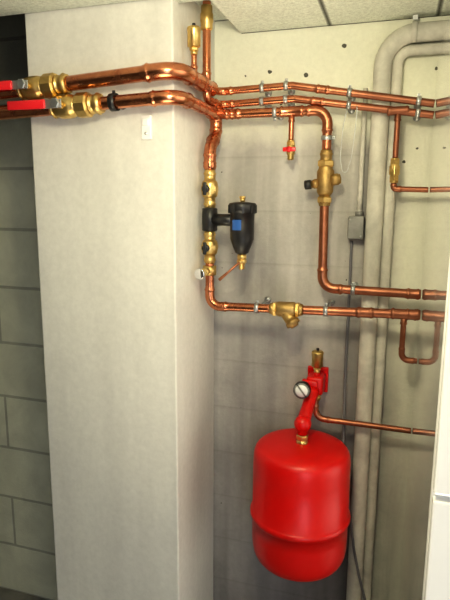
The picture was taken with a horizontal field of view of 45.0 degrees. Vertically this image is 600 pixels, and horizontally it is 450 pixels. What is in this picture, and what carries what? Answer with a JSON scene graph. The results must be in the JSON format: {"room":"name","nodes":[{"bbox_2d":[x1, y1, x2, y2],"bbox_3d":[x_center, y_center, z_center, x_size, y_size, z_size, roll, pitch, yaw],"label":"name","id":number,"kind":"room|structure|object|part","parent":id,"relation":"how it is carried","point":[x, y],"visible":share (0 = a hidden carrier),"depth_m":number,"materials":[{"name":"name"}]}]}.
{"room":"boiler room","nodes":[
{"label":"boiler room","id":0,"kind":"room"},
{"bbox_2d":[0,587,47,599],"bbox_3d":[-0.517,1.466,0.642,3.350,0.120,3.000,4,11,17],"label":"floor","id":1,"kind":"structure","parent":0,"point":[5,594],"depth_m":2.09,"materials":[{"name":"concrete"}]},
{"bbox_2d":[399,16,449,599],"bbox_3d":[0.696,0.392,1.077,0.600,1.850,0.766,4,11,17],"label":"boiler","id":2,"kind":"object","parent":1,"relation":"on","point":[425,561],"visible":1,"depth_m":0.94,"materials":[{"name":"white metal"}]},
{"bbox_2d":[302,305,420,363],"bbox_3d":[0.349,0.085,1.415,0.295,0.143,0.031,4,11,17],"label":"copper pipe","id":3,"kind":"object","parent":2,"relation":"attached to","point":[404,315],"visible":0.99,"depth_m":1.38,"materials":[{"name":"orange metal"}]},
{"bbox_2d":[269,301,302,328],"bbox_3d":[0.163,0.041,1.460,0.091,0.072,0.052,4,11,17],"label":"y-strainer","id":4,"kind":"object","parent":3,"relation":"attached to","point":[290,312],"visible":0.98,"depth_m":1.45,"materials":[{"name":"brown metal"}]},
{"bbox_2d":[317,206,420,299],"bbox_3d":[0.378,-0.125,1.423,0.268,0.237,0.030,4,11,17],"label":"copper pipe","id":5,"kind":"object","parent":2,"relation":"attached to","point":[322,270],"visible":0.99,"depth_m":1.44,"materials":[{"name":"orange metal"}]},
{"bbox_2d":[350,282,358,295],"bbox_3d":[0.352,-0.035,1.481,0.020,0.036,0.092,4,11,17],"label":"clamp","id":6,"kind":"object","parent":5,"relation":"attached to","point":[352,291],"visible":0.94,"depth_m":1.44,"materials":[{"name":"metal"}]},
{"bbox_2d":[25,0,214,599],"bbox_3d":[-0.270,0.087,1.589,0.400,2.254,0.305,4,11,17],"label":"concrete pillar","id":7,"kind":"structure","parent":0,"point":[128,322],"depth_m":1.44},
{"bbox_2d":[141,115,151,139],"bbox_3d":[-0.189,-0.414,1.304,0.026,0.056,0.012,4,11,17],"label":"clip","id":8,"kind":"object","parent":7,"relation":"attached to","point":[146,120],"visible":1,"depth_m":1.30,"materials":[{"name":"white plastic"}]},
{"bbox_2d":[202,196,256,280],"bbox_3d":[0.008,-0.165,1.458,0.158,0.224,0.080,4,11,17],"label":"filter","id":9,"kind":"object","parent":7,"relation":"attached to","point":[241,217],"visible":1,"depth_m":1.42,"materials":[{"name":"black plastic"}]},
{"bbox_2d":[201,170,217,207],"bbox_3d":[-0.044,-0.298,1.459,0.043,0.100,0.070,4,11,17],"label":"valve","id":10,"kind":"object","parent":9,"relation":"attached to","point":[209,188],"visible":1,"depth_m":1.45,"materials":[{"name":"gold metal"}]},
{"bbox_2d":[201,231,217,263],"bbox_3d":[-0.045,-0.144,1.488,0.043,0.088,0.070,4,11,17],"label":"valve","id":11,"kind":"object","parent":9,"relation":"attached to","point":[209,246],"visible":0.99,"depth_m":1.48,"materials":[{"name":"gold metal"}]},
{"bbox_2d":[204,263,268,312],"bbox_3d":[0.033,-0.031,1.495,0.187,0.134,0.030,4,11,17],"label":"copper pipe","id":12,"kind":"object","parent":7,"relation":"attached to","point":[209,289],"visible":0.96,"depth_m":1.50,"materials":[{"name":"orange metal"}]},
{"bbox_2d":[194,265,215,279],"bbox_3d":[-0.051,-0.076,1.482,0.037,0.030,0.097,4,11,17],"label":"valve","id":13,"kind":"object","parent":12,"relation":"attached to","point":[199,274],"visible":0.98,"depth_m":1.47,"materials":[{"name":"gold metal"}]},
{"bbox_2d":[0,14,449,599],"bbox_3d":[-0.082,0.056,1.766,3.050,2.254,0.150,4,11,17],"label":"wall","id":14,"kind":"structure","parent":0,"point":[259,361],"depth_m":1.61,"materials":[{"name":"paint"}]},
{"bbox_2d":[254,297,270,312],"bbox_3d":[0.105,0.009,1.540,0.020,0.036,0.144,4,11,17],"label":"clamp","id":15,"kind":"object","parent":14,"relation":"attached to","point":[267,299],"visible":0.92,"depth_m":1.48,"materials":[{"name":"metal"}]},
{"bbox_2d":[250,365,350,581],"bbox_3d":[0.214,0.482,1.513,0.277,0.537,0.309,4,11,17],"label":"tank","id":16,"kind":"object","parent":14,"relation":"attached to","point":[300,512],"depth_m":1.41,"materials":[{"name":"red metal"}]},
{"bbox_2d":[293,381,310,398],"bbox_3d":[0.211,0.247,1.491,0.047,0.047,0.018,4,11,17],"label":"pressure gauge","id":17,"kind":"object","parent":16,"relation":"attached to","point":[302,389],"visible":1,"depth_m":1.48,"materials":[{"name":"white plastic"}]},
{"bbox_3d":[0.237,0.281,1.528,0.062,0.146,0.190,5,11,25],"label":"tank bracket","id":18,"kind":"part","parent":16,"relation":"part of","materials":[{"name":"red metal"}]},
{"bbox_2d":[312,348,323,372],"bbox_3d":[0.263,0.172,1.546,0.034,0.073,0.034,4,11,17],"label":"air vent","id":19,"kind":"object","parent":16,"relation":"attached to","point":[317,355],"visible":1,"depth_m":1.53,"materials":[{"name":"gold metal"}]},
{"bbox_2d":[313,401,410,433],"bbox_3d":[0.376,0.323,1.508,0.268,0.065,0.020,4,11,17],"label":"copper pipe","id":20,"kind":"object","parent":16,"relation":"attached to","point":[325,419],"visible":0.96,"depth_m":1.51,"materials":[{"name":"orange metal"}]},
{"bbox_2d":[323,299,334,316],"bbox_3d":[0.283,0.016,1.485,0.020,0.036,0.144,4,11,17],"label":"clamp","id":21,"kind":"object","parent":14,"relation":"attached to","point":[331,302],"visible":0.95,"depth_m":1.43,"materials":[{"name":"metal"}]},
{"bbox_2d":[346,100,354,113],"bbox_3d":[0.323,-0.499,1.405,0.020,0.026,0.094,4,11,17],"label":"clamp","id":22,"kind":"object","parent":14,"relation":"attached to","point":[348,105],"visible":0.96,"depth_m":1.37,"materials":[{"name":"metal"}]},
{"bbox_2d":[342,240,365,599],"bbox_3d":[0.374,0.531,1.561,0.049,1.390,0.136,-9,14,-42],"label":"cable","id":23,"kind":"object","parent":14,"relation":"attached to","point":[351,241],"visible":0.73,"depth_m":1.56,"materials":[{"name":"grey plastic"}]},
{"bbox_2d":[347,88,367,239],"bbox_3d":[0.357,-0.358,1.445,0.041,0.391,0.046,4,11,17],"label":"junction box","id":24,"kind":"object","parent":14,"relation":"attached to","point":[356,223],"depth_m":1.45,"materials":[{"name":"white plastic"}]},
{"bbox_2d":[346,15,447,599],"bbox_3d":[0.857,0.282,1.394,1.011,1.952,0.050,4,11,17],"label":"pipe","id":25,"kind":"object","parent":14,"relation":"attached to","point":[415,32],"visible":0.89,"depth_m":1.46,"materials":[{"name":"metal"}]},
{"bbox_2d":[361,42,441,599],"bbox_3d":[0.881,0.312,1.403,0.966,1.889,0.027,4,11,17],"label":"pipe","id":26,"kind":"object","parent":14,"relation":"attached to","point":[402,54],"visible":0.81,"depth_m":1.49,"materials":[{"name":"grey plastic"}]},
{"bbox_2d":[0,0,449,33],"bbox_3d":[-0.504,-0.712,0.244,3.350,0.400,3.000,4,11,17],"label":"ceiling","id":27,"kind":"structure","parent":0,"point":[248,16],"depth_m":1.31,"materials":[{"name":"mineral fibre ceiling tiles"},{"name":"painted metal grid"}]},
{"bbox_2d":[65,0,434,118],"bbox_3d":[0.058,-0.598,1.352,0.888,0.292,0.251,-1,10,-8],"label":"copper pipe","id":28,"kind":"object","parent":27,"relation":"attached to","point":[158,71],"visible":0.98,"depth_m":1.35,"materials":[{"name":"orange metal"}]},
{"bbox_2d":[187,23,200,54],"bbox_3d":[-0.074,-0.623,1.298,0.033,0.071,0.033,4,11,17],"label":"air vent","id":29,"kind":"object","parent":28,"relation":"attached to","point":[193,31],"visible":1,"depth_m":1.29,"materials":[{"name":"gold metal"}]},
{"bbox_2d":[99,90,332,169],"bbox_3d":[-0.027,-0.424,1.391,0.579,0.172,0.226,-4,11,-22],"label":"copper pipe","id":30,"kind":"object","parent":28,"relation":"attached to","point":[153,98],"visible":0.99,"depth_m":1.40,"materials":[{"name":"orange metal"}]},
{"bbox_2d":[107,90,125,111],"bbox_3d":[-0.257,-0.469,1.287,0.020,0.047,0.065,4,11,17],"label":"clamp","id":31,"kind":"object","parent":30,"relation":"attached to","point":[110,96],"visible":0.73,"depth_m":1.26,"materials":[{"name":"black plastic"}]},
{"bbox_2d":[272,106,283,120],"bbox_3d":[0.141,-0.498,1.465,0.020,0.036,0.092,4,11,17],"label":"clamp","id":32,"kind":"object","parent":30,"relation":"attached to","point":[274,116],"visible":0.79,"depth_m":1.43,"materials":[{"name":"metal"}]},
{"bbox_2d":[283,140,295,159],"bbox_3d":[0.172,-0.396,1.432,0.034,0.051,0.038,4,11,17],"label":"valve","id":33,"kind":"object","parent":30,"relation":"attached to","point":[290,150],"visible":1,"depth_m":1.43,"materials":[{"name":"gold metal"}]},
{"bbox_2d":[304,150,340,205],"bbox_3d":[0.257,-0.320,1.427,0.096,0.143,0.045,4,11,17],"label":"valve","id":34,"kind":"object","parent":30,"relation":"attached to","point":[326,179],"visible":1,"depth_m":1.41,"materials":[{"name":"brown metal"}]},
{"bbox_2d":[321,135,334,144],"bbox_3d":[0.276,-0.424,1.435,0.036,0.020,0.092,4,11,17],"label":"clamp","id":35,"kind":"object","parent":30,"relation":"attached to","point":[323,137],"visible":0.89,"depth_m":1.40,"materials":[{"name":"metal"}]},
{"bbox_2d":[259,81,271,96],"bbox_3d":[0.108,-0.569,1.465,0.020,0.031,0.088,4,11,17],"label":"clamp","id":36,"kind":"object","parent":28,"relation":"attached to","point":[268,93],"visible":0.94,"depth_m":1.43,"materials":[{"name":"metal"}]},
{"bbox_2d":[259,96,271,107],"bbox_3d":[0.106,-0.532,1.469,0.020,0.025,0.094,4,11,17],"label":"clamp","id":37,"kind":"object","parent":28,"relation":"attached to","point":[260,98],"visible":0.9,"depth_m":1.44,"materials":[{"name":"metal"}]},
{"bbox_2d":[283,78,294,94],"bbox_3d":[0.169,-0.566,1.446,0.020,0.031,0.088,4,11,17],"label":"clamp","id":38,"kind":"object","parent":28,"relation":"attached to","point":[285,83],"visible":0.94,"depth_m":1.41,"materials":[{"name":"metal"}]},
{"bbox_2d":[283,94,294,105],"bbox_3d":[0.168,-0.530,1.449,0.020,0.025,0.094,4,11,17],"label":"clamp","id":39,"kind":"object","parent":28,"relation":"attached to","point":[286,95],"visible":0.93,"depth_m":1.42,"materials":[{"name":"metal"}]},
{"bbox_2d":[340,109,356,172],"bbox_3d":[0.311,-0.405,1.372,0.038,0.163,0.005,4,11,17],"label":"wire","id":40,"kind":"object","parent":28,"relation":"hanging from","point":[347,109],"visible":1,"depth_m":1.37,"materials":[{"name":"metal"}]},
{"bbox_2d":[346,85,355,101],"bbox_3d":[0.324,-0.532,1.402,0.020,0.032,0.088,4,11,17],"label":"clamp","id":41,"kind":"object","parent":28,"relation":"attached to","point":[349,90],"visible":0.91,"depth_m":1.37,"materials":[{"name":"metal"}]},
{"bbox_2d":[387,105,428,192],"bbox_3d":[0.456,-0.375,1.355,0.110,0.211,0.025,4,11,17],"label":"copper pipe","id":42,"kind":"object","parent":28,"relation":"attached to","point":[396,111],"visible":1,"depth_m":1.35,"materials":[{"name":"orange metal"}]},
{"bbox_2d":[389,158,399,182],"bbox_3d":[0.426,-0.326,1.365,0.026,0.061,0.042,4,11,17],"label":"valve","id":43,"kind":"object","parent":42,"relation":"attached to","point":[394,168],"visible":1,"depth_m":1.36,"materials":[{"name":"gold metal"}]},
{"bbox_2d":[413,108,420,121],"bbox_3d":[0.482,-0.464,1.361,0.020,0.026,0.094,4,11,17],"label":"clamp","id":44,"kind":"object","parent":28,"relation":"attached to","point":[416,118],"visible":0.98,"depth_m":1.33,"materials":[{"name":"metal"}]},
{"bbox_2d":[414,93,421,108],"bbox_3d":[0.483,-0.494,1.359,0.020,0.032,0.088,4,11,17],"label":"clamp","id":45,"kind":"object","parent":28,"relation":"attached to","point":[419,97],"visible":0.93,"depth_m":1.32,"materials":[{"name":"metal"}]},
{"bbox_3d":[-2.014,0.190,0.970,0.150,2.254,2.850,4,11,17],"label":"wall","id":46,"kind":"structure","parent":0,"visible":0},
{"bbox_2d":[0,90,19,99],"bbox_3d":[-1.081,-0.522,1.528,1.211,0.102,0.035,4,11,17],"label":"copper pipe","id":47,"kind":"object","parent":46,"relation":"attached to","point":[4,94],"visible":0.53,"depth_m":1.34,"materials":[{"name":"brown metal"}]},
{"bbox_2d":[0,73,71,99],"bbox_3d":[-0.488,-0.519,1.325,0.230,0.059,0.084,4,11,17],"label":"valve","id":48,"kind":"object","parent":47,"relation":"attached to","point":[48,85],"visible":0.94,"depth_m":1.30,"materials":[{"name":"gold metal"}]},
{"bbox_2d":[0,105,51,119],"bbox_3d":[-1.039,-0.485,1.522,1.299,0.079,0.035,4,11,17],"label":"copper pipe","id":49,"kind":"object","parent":46,"relation":"attached to","point":[5,114],"visible":0.59,"depth_m":1.34,"materials":[{"name":"brown metal"}]},
{"bbox_2d":[7,92,105,118],"bbox_3d":[-0.404,-0.467,1.308,0.230,0.058,0.084,4,11,17],"label":"valve","id":50,"kind":"object","parent":49,"relation":"attached to","point":[81,104],"visible":0.98,"depth_m":1.28,"materials":[{"name":"gold metal"}]}
]}

